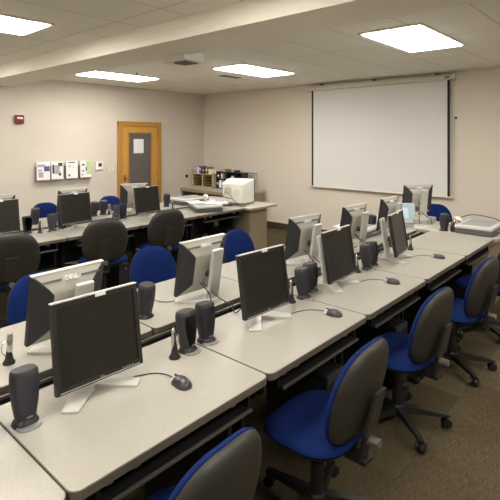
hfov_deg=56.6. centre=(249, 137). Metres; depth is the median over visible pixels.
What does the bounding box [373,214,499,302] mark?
desk
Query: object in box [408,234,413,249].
desk microphone
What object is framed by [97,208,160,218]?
table
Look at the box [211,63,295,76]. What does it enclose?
recessed light
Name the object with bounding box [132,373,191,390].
computer mouse
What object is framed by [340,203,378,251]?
monitor
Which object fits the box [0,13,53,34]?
recessed light
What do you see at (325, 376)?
computer tower
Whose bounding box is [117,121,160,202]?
door
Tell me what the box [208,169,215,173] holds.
binder
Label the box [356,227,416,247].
table
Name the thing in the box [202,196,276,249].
desk
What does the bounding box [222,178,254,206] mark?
monitor
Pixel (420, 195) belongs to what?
monitor
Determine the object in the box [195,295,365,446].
table
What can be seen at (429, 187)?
vent
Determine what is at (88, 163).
print
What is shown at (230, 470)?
chair
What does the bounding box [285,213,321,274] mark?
monitor
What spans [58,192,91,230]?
monitor
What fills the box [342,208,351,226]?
vent
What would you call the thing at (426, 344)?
chair
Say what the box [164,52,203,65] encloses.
ceiling projector
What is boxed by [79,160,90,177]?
magazine
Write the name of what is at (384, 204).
vent
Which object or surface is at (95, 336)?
monitor
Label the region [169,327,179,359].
desk microphone
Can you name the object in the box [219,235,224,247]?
vent
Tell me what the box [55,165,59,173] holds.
print
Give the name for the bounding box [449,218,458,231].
dried plant
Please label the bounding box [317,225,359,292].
monitor
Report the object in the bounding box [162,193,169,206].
speaker
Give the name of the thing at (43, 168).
magazine
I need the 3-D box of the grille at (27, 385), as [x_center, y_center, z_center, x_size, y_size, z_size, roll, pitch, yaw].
[-0.769,0.898,1.613,0.018,0.140,0.079,0,0,41]
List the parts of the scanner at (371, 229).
lid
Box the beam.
[0,0,486,86]
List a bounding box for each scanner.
[170,195,208,205]
[188,201,222,212]
[332,222,380,237]
[454,218,499,236]
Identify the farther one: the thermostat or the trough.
the thermostat
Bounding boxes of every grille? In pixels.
[16,374,39,418]
[25,218,31,230]
[51,215,56,228]
[114,206,119,217]
[121,205,126,215]
[185,314,196,345]
[203,306,214,336]
[303,271,309,293]
[310,266,317,287]
[368,246,371,265]
[372,244,377,262]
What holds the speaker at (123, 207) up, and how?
on the table at (140, 236)
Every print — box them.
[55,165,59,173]
[86,161,90,173]
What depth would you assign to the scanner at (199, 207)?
6.24 m
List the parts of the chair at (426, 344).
leg, leg, seat, leg, leg, leg, backrest, knob, plate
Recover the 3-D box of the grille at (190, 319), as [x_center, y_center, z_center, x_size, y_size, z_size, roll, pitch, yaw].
[-0.270,0.898,2.170,0.018,0.140,0.079,0,0,33]
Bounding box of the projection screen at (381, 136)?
[306,73,456,198]
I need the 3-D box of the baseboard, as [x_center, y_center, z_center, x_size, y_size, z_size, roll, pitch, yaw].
[2.701,1.670,6.917,9.910,0.120,0.016,0,0,41]
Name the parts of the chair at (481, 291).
leg, leg, seat, leg, backrest, knob, plate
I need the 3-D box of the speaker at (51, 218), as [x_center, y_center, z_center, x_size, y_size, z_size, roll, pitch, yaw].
[-2.113,0.905,4.974,0.121,0.190,0.092,0,0,31]
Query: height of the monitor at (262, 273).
0.434 m
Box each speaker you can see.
[9,364,42,432]
[22,216,32,234]
[31,208,39,224]
[47,213,57,231]
[57,212,65,229]
[91,201,98,216]
[98,200,107,214]
[111,205,120,220]
[119,203,127,218]
[137,281,155,319]
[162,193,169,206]
[175,308,200,355]
[195,300,218,345]
[294,266,313,300]
[303,261,320,294]
[359,243,375,270]
[365,241,380,267]
[368,214,376,224]
[438,213,449,231]
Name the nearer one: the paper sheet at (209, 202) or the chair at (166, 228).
the chair at (166, 228)
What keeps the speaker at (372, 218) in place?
on the table at (378, 238)
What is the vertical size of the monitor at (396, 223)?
0.434 m
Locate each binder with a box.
[199,166,206,172]
[205,167,212,173]
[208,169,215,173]
[221,173,225,178]
[231,175,240,177]
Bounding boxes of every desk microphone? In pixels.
[1,332,15,365]
[37,220,42,232]
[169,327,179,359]
[290,280,295,303]
[356,254,360,272]
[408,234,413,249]
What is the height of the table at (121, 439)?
0.730 m
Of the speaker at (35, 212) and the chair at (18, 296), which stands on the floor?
the chair at (18, 296)
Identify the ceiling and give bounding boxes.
[0,0,499,93]
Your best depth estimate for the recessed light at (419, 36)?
4.37 m
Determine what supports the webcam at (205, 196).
on the scanner at (199, 207)
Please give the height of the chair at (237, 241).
0.873 m
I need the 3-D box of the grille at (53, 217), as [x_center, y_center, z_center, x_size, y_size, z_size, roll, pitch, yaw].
[-2.093,0.898,4.962,0.018,0.140,0.079,0,0,31]
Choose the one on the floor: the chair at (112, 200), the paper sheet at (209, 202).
the chair at (112, 200)
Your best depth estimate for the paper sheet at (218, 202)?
6.46 m
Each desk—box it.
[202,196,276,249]
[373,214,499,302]
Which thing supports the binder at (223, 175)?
in the shelf
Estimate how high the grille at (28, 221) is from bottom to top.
0.140 m
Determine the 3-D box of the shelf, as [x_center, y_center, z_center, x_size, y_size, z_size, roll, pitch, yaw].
[-0.362,0.850,9.287,0.695,0.340,0.200,0,0,41]
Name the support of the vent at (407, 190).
attached to the monitor at (420, 195)
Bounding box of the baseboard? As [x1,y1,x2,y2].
[267,221,327,230]
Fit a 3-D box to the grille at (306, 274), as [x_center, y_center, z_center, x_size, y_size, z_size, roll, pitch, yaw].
[0.358,0.898,2.889,0.018,0.140,0.079,0,0,35]
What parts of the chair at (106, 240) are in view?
seat, backrest, plate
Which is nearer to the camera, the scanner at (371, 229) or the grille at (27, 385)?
the grille at (27, 385)
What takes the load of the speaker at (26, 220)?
on the table at (48, 242)
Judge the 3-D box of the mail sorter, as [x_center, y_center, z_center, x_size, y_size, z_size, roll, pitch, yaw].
[-0.919,0.880,9.713,0.620,0.280,0.220,0,0,41]
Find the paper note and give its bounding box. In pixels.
[134,139,143,152]
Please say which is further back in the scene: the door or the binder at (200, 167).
the binder at (200, 167)
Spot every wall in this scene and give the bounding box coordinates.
[0,80,203,220]
[204,67,499,234]
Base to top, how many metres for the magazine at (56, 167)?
0.292 m
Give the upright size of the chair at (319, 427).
0.873 m
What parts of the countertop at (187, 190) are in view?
panel, panel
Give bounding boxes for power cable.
[461,214,499,221]
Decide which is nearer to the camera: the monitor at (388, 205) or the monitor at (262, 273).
the monitor at (262, 273)
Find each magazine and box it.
[35,162,49,180]
[50,161,62,179]
[65,161,77,178]
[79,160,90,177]
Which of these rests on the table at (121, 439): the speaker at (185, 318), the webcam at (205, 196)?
the speaker at (185, 318)
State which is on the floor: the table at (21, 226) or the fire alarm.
the table at (21, 226)
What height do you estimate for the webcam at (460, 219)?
0.129 m
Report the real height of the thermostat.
0.150 m
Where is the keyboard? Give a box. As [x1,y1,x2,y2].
[414,224,439,227]
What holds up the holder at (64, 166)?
attached to the wall at (64, 121)
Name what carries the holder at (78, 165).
attached to the wall at (64, 121)
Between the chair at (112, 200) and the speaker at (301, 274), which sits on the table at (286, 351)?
the speaker at (301, 274)
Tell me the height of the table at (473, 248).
0.730 m
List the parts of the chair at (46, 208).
backrest, leg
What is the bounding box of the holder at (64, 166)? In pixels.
[64,166,77,178]
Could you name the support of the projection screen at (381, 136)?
attached to the wall at (267, 133)
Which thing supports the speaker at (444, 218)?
on the desk at (494, 247)
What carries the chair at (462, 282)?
on the floor
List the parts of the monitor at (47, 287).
trim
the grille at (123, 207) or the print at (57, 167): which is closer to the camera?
the grille at (123, 207)
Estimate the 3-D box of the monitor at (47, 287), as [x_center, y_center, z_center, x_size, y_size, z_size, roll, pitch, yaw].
[-0.822,0.834,2.182,0.361,0.434,0.368,0,0,39]
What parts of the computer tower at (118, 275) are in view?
panel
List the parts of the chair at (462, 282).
leg, seat, leg, leg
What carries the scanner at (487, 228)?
on the desk at (494, 247)
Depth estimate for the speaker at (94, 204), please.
5.90 m
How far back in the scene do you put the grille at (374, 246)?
3.60 m
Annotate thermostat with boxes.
[95,161,102,169]
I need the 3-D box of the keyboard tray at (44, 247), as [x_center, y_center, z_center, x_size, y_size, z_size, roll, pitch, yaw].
[-2.253,1.073,4.446,0.376,0.075,0.692,0,0,41]
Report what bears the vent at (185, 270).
attached to the monitor at (199, 261)
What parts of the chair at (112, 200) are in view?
backrest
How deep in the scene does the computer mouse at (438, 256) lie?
3.86 m
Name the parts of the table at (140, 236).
modesty panel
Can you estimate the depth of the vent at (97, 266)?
2.32 m
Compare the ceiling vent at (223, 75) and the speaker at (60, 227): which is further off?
the ceiling vent at (223, 75)
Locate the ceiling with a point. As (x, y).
(339, 54)
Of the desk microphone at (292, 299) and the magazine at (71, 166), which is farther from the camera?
the magazine at (71, 166)
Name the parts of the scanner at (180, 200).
lid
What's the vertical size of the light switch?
0.120 m
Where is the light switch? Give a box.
[107,166,114,172]
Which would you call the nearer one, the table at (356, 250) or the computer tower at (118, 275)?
the table at (356, 250)
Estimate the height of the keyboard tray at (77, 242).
0.075 m
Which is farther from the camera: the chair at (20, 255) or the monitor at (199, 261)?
the chair at (20, 255)
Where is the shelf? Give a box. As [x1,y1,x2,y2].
[216,171,247,188]
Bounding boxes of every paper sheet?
[185,200,204,203]
[204,201,220,204]
[216,201,227,203]
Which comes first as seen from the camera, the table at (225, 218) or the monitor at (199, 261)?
the monitor at (199, 261)
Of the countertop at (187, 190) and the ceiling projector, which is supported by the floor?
the countertop at (187, 190)
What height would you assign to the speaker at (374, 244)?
0.190 m
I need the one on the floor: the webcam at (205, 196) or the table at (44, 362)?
the table at (44, 362)
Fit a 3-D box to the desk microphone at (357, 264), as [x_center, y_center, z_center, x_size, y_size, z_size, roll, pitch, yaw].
[0.799,0.931,3.457,0.051,0.136,0.051,0,0,-24]
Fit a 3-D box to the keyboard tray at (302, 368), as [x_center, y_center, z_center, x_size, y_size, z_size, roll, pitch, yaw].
[0.232,1.073,2.410,0.376,0.075,0.692,0,0,41]
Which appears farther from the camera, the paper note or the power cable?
the paper note
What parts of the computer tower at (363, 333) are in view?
panel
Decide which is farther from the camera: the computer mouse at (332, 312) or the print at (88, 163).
the print at (88, 163)
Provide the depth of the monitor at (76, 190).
5.58 m
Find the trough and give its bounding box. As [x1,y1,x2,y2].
[0,232,420,405]
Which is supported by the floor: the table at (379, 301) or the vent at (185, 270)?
the table at (379, 301)
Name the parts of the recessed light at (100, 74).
frame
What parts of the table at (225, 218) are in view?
modesty panel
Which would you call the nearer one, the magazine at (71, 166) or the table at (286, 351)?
the table at (286, 351)
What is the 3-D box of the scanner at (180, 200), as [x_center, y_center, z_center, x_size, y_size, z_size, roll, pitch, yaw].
[-0.937,0.953,7.126,0.370,0.094,0.510,0,0,41]
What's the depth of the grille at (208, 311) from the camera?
2.26 m
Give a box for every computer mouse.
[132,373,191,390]
[291,308,342,317]
[359,277,399,284]
[404,254,444,258]
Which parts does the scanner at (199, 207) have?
lid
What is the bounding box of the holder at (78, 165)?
[78,165,90,177]
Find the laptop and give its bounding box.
[396,203,416,226]
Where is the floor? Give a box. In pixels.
[0,221,499,499]
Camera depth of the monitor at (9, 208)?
4.65 m
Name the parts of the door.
glass pane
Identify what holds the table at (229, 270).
on the floor
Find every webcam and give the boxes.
[203,194,207,200]
[454,216,462,223]
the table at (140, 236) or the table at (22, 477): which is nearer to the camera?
the table at (22, 477)
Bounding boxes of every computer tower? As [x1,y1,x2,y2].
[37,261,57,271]
[106,250,131,287]
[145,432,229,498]
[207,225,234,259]
[266,361,343,418]
[343,317,406,388]
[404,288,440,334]
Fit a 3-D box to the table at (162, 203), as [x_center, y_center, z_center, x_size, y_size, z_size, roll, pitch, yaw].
[-1.141,1.365,6.986,0.620,0.730,0.876,0,0,41]
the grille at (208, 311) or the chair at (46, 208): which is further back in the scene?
the chair at (46, 208)
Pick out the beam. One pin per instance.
(247, 21)
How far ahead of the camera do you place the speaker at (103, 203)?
6.02 m
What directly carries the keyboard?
on the desk at (494, 247)
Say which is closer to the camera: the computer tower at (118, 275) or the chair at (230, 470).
the chair at (230, 470)
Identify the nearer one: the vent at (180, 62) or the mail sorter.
the vent at (180, 62)
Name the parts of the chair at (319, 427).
leg, leg, seat, leg, leg, backrest, knob, plate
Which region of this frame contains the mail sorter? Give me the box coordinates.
[192,173,215,187]
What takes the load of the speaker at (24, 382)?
on the table at (121, 439)
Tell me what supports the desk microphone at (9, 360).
on the table at (44, 362)
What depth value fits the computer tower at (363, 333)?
3.29 m
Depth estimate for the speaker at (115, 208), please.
5.60 m
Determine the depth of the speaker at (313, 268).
2.99 m
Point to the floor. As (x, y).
(461, 461)
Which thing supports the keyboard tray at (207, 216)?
on the table at (225, 218)
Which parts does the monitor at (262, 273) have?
trim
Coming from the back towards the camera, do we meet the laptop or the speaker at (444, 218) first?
the laptop
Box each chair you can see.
[0,233,40,327]
[7,271,45,325]
[30,202,76,266]
[78,219,128,289]
[98,196,138,252]
[130,246,176,328]
[138,209,184,253]
[145,427,261,499]
[224,229,254,262]
[263,337,388,499]
[358,286,453,453]
[418,204,451,234]
[427,257,498,386]
[454,253,499,343]
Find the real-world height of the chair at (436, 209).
0.873 m
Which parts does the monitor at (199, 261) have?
trim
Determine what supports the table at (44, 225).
on the floor
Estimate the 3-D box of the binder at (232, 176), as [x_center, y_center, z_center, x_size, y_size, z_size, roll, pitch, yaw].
[-0.286,0.777,9.191,0.120,0.090,0.174,0,0,41]
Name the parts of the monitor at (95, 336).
trim, chin trim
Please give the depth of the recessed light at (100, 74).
7.08 m
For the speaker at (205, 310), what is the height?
0.190 m
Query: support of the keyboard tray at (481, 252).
on the table at (473, 248)
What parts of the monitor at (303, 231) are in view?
trim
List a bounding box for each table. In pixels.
[0,321,151,395]
[0,336,265,499]
[0,425,65,499]
[1,224,34,234]
[20,216,105,260]
[22,230,66,265]
[43,221,140,268]
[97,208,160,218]
[120,213,197,265]
[137,277,255,398]
[160,202,201,239]
[178,206,243,239]
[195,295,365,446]
[221,256,320,393]
[284,239,379,258]
[289,266,425,383]
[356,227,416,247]
[358,247,464,379]
[408,231,492,339]
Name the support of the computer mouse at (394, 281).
on the table at (379, 301)
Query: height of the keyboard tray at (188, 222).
0.075 m
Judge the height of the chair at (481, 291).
0.873 m
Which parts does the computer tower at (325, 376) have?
panel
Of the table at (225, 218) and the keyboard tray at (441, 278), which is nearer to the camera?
the keyboard tray at (441, 278)
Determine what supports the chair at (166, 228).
on the floor
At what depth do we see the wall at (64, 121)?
8.04 m
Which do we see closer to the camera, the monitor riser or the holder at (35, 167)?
the monitor riser
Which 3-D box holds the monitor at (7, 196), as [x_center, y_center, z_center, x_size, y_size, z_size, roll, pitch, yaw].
[-2.676,0.834,4.953,0.361,0.434,0.368,0,0,41]
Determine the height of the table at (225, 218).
0.730 m
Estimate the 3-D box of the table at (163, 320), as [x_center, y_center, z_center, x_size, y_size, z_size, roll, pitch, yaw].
[-0.438,1.365,2.963,0.620,0.730,0.876,0,0,41]
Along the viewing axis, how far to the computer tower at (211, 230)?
6.69 m
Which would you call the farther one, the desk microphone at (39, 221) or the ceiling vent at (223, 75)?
the ceiling vent at (223, 75)
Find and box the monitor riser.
[413,216,435,223]
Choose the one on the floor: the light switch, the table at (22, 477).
the table at (22, 477)
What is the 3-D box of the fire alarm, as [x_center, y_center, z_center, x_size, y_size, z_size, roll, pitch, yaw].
[-3.593,-0.290,7.231,0.060,0.135,0.135,0,0,41]
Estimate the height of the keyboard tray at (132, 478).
0.075 m
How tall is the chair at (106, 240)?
0.926 m
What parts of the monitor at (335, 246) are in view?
trim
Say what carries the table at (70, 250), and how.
on the floor
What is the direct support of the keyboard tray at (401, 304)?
on the table at (379, 301)
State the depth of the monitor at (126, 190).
6.23 m
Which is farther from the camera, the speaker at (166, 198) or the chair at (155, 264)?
the speaker at (166, 198)
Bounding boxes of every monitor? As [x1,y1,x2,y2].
[0,194,14,199]
[0,198,19,234]
[24,259,103,354]
[48,282,142,413]
[56,188,86,222]
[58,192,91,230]
[120,183,147,213]
[133,185,159,218]
[174,233,233,317]
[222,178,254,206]
[228,244,290,331]
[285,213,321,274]
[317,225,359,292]
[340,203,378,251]
[376,195,411,236]
[378,209,413,263]
[402,184,432,223]
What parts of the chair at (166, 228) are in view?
seat, backrest, plate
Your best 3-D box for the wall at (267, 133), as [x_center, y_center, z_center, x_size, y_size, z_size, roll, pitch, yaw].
[2.773,0.385,6.997,9.910,2.690,0.200,0,0,41]
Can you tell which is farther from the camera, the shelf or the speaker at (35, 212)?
the shelf
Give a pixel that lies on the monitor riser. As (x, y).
(427, 220)
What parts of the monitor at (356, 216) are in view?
trim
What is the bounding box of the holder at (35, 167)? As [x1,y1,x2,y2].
[35,167,49,180]
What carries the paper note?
attached to the door
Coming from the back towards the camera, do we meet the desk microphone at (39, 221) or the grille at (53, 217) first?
the grille at (53, 217)
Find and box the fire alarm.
[14,115,23,123]
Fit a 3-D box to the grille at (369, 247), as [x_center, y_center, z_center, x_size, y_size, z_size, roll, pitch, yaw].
[0.918,0.898,3.530,0.018,0.140,0.079,0,0,31]
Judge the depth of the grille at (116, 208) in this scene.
5.59 m
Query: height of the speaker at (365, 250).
0.190 m
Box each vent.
[27,278,52,346]
[93,262,103,291]
[120,185,127,203]
[174,60,197,65]
[176,245,194,296]
[218,74,242,78]
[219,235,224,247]
[286,220,300,259]
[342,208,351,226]
[378,200,388,230]
[403,186,411,202]
[427,185,432,210]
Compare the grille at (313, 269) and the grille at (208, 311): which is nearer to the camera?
the grille at (208, 311)
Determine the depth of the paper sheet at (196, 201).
6.44 m
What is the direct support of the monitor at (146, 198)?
on the table at (140, 236)
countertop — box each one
[180,186,264,201]
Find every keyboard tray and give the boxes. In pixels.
[39,243,57,253]
[64,230,133,246]
[86,396,252,499]
[136,219,192,232]
[192,211,239,222]
[266,330,358,389]
[363,290,420,328]
[420,264,461,290]
[460,246,490,265]
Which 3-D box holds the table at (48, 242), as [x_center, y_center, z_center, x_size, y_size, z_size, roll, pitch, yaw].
[-2.341,1.365,4.524,0.620,0.730,0.876,0,0,41]
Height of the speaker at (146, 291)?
0.190 m
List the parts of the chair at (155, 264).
backrest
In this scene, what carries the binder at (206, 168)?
on the mail sorter
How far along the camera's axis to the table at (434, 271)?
3.65 m
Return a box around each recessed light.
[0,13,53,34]
[77,71,160,81]
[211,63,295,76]
[358,23,464,51]

